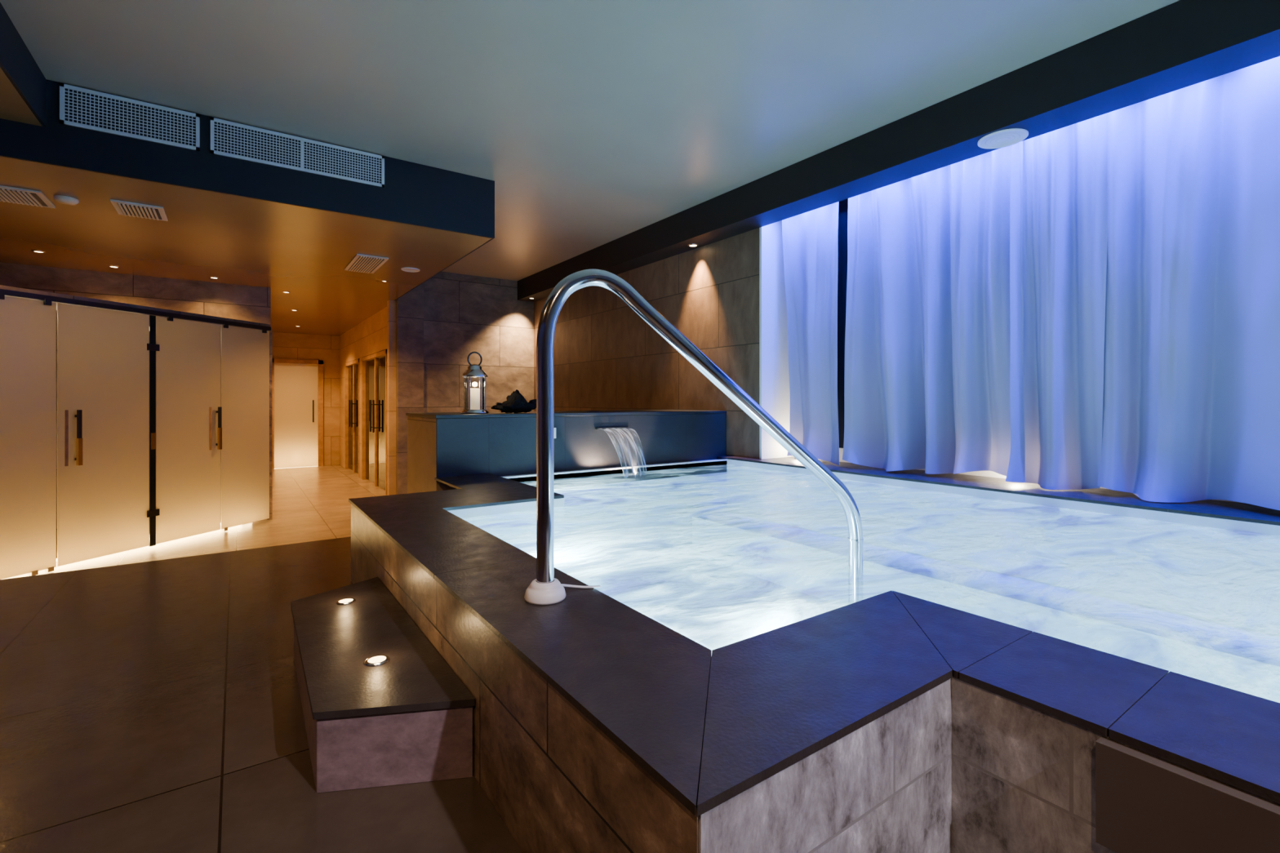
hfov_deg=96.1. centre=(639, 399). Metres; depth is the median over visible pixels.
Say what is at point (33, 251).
recessed light
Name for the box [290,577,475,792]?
step
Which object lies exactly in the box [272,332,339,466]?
wall
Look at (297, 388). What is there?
door
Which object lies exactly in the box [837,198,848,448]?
window
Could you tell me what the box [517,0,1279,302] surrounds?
ceiling beam
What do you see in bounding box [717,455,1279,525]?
window ledge
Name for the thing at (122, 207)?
grille
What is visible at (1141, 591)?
pool water
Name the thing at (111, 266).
recessed light
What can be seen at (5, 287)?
rail
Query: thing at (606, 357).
wall
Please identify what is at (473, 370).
candle lantern
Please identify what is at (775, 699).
pool coping
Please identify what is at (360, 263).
grille
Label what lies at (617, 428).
waterfall
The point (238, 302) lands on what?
wall
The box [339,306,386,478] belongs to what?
wall
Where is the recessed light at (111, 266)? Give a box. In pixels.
[107,265,119,267]
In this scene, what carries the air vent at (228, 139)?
attached to the fascia at (413, 193)
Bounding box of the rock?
[490,389,536,413]
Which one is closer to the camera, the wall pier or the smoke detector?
the smoke detector
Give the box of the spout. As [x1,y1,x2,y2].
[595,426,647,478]
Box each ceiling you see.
[0,0,1179,280]
[0,155,491,336]
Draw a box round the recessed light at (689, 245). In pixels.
[687,244,698,247]
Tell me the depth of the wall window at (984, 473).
3.91 m
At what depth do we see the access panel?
0.83 m
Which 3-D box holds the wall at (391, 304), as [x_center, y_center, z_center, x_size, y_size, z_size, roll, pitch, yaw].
[-3.335,0.010,7.731,0.090,2.680,0.110,0,0,-35]
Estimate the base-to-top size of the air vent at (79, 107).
0.225 m
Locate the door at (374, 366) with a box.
[361,349,386,495]
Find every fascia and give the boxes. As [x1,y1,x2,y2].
[0,79,494,238]
[394,238,493,300]
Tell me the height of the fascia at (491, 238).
0.469 m
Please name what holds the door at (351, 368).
in the wall at (369, 337)
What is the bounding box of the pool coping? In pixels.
[348,473,1279,816]
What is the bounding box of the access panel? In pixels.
[1095,736,1279,852]
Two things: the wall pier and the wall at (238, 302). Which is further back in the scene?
the wall pier
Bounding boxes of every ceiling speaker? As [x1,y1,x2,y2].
[400,267,420,271]
[977,128,1028,148]
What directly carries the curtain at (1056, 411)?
hanging from the track
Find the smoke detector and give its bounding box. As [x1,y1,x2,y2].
[53,195,79,204]
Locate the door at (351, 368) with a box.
[344,358,359,477]
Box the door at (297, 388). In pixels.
[272,358,323,469]
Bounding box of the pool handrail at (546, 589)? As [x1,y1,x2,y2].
[524,268,863,605]
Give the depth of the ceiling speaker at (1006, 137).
3.31 m
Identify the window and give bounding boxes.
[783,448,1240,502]
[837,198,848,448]
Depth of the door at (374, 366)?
8.99 m
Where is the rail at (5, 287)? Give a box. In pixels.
[0,284,270,329]
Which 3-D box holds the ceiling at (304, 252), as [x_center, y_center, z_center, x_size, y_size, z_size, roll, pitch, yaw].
[-5.751,-1.565,6.944,4.950,0.469,8.825,0,0,-35]
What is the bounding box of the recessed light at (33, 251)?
[31,249,45,253]
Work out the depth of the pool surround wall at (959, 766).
1.03 m
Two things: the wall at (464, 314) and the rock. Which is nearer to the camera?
the rock
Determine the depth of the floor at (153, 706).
1.67 m
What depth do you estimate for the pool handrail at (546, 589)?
1.54 m
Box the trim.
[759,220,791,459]
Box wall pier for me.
[395,283,423,494]
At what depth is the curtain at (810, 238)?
4.74 m
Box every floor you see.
[0,536,522,852]
[2,465,386,579]
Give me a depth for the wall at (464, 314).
8.32 m
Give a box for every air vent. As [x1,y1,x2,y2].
[59,82,199,151]
[210,116,384,187]
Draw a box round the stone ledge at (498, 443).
[405,409,726,508]
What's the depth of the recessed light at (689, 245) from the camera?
5.60 m
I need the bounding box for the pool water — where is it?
[462,464,1279,699]
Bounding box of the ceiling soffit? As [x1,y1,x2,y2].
[0,2,45,127]
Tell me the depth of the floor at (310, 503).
6.25 m
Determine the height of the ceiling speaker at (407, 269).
0.011 m
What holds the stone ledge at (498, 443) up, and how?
on the floor at (310, 503)
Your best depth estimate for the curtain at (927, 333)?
3.92 m
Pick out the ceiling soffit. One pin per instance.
(22, 82)
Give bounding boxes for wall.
[0,262,271,534]
[0,288,271,579]
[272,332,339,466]
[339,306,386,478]
[351,462,1279,852]
[386,300,395,495]
[423,271,533,412]
[533,227,774,462]
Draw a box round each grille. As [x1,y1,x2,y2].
[0,185,55,208]
[110,199,168,221]
[344,253,388,273]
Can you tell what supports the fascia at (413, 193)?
attached to the ceiling at (304, 252)
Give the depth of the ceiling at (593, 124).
3.19 m
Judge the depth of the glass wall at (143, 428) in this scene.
4.98 m
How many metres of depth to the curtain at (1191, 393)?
2.88 m
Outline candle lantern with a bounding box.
[460,351,488,413]
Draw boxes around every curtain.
[782,201,839,465]
[842,141,1023,475]
[1005,113,1107,489]
[1097,56,1279,510]

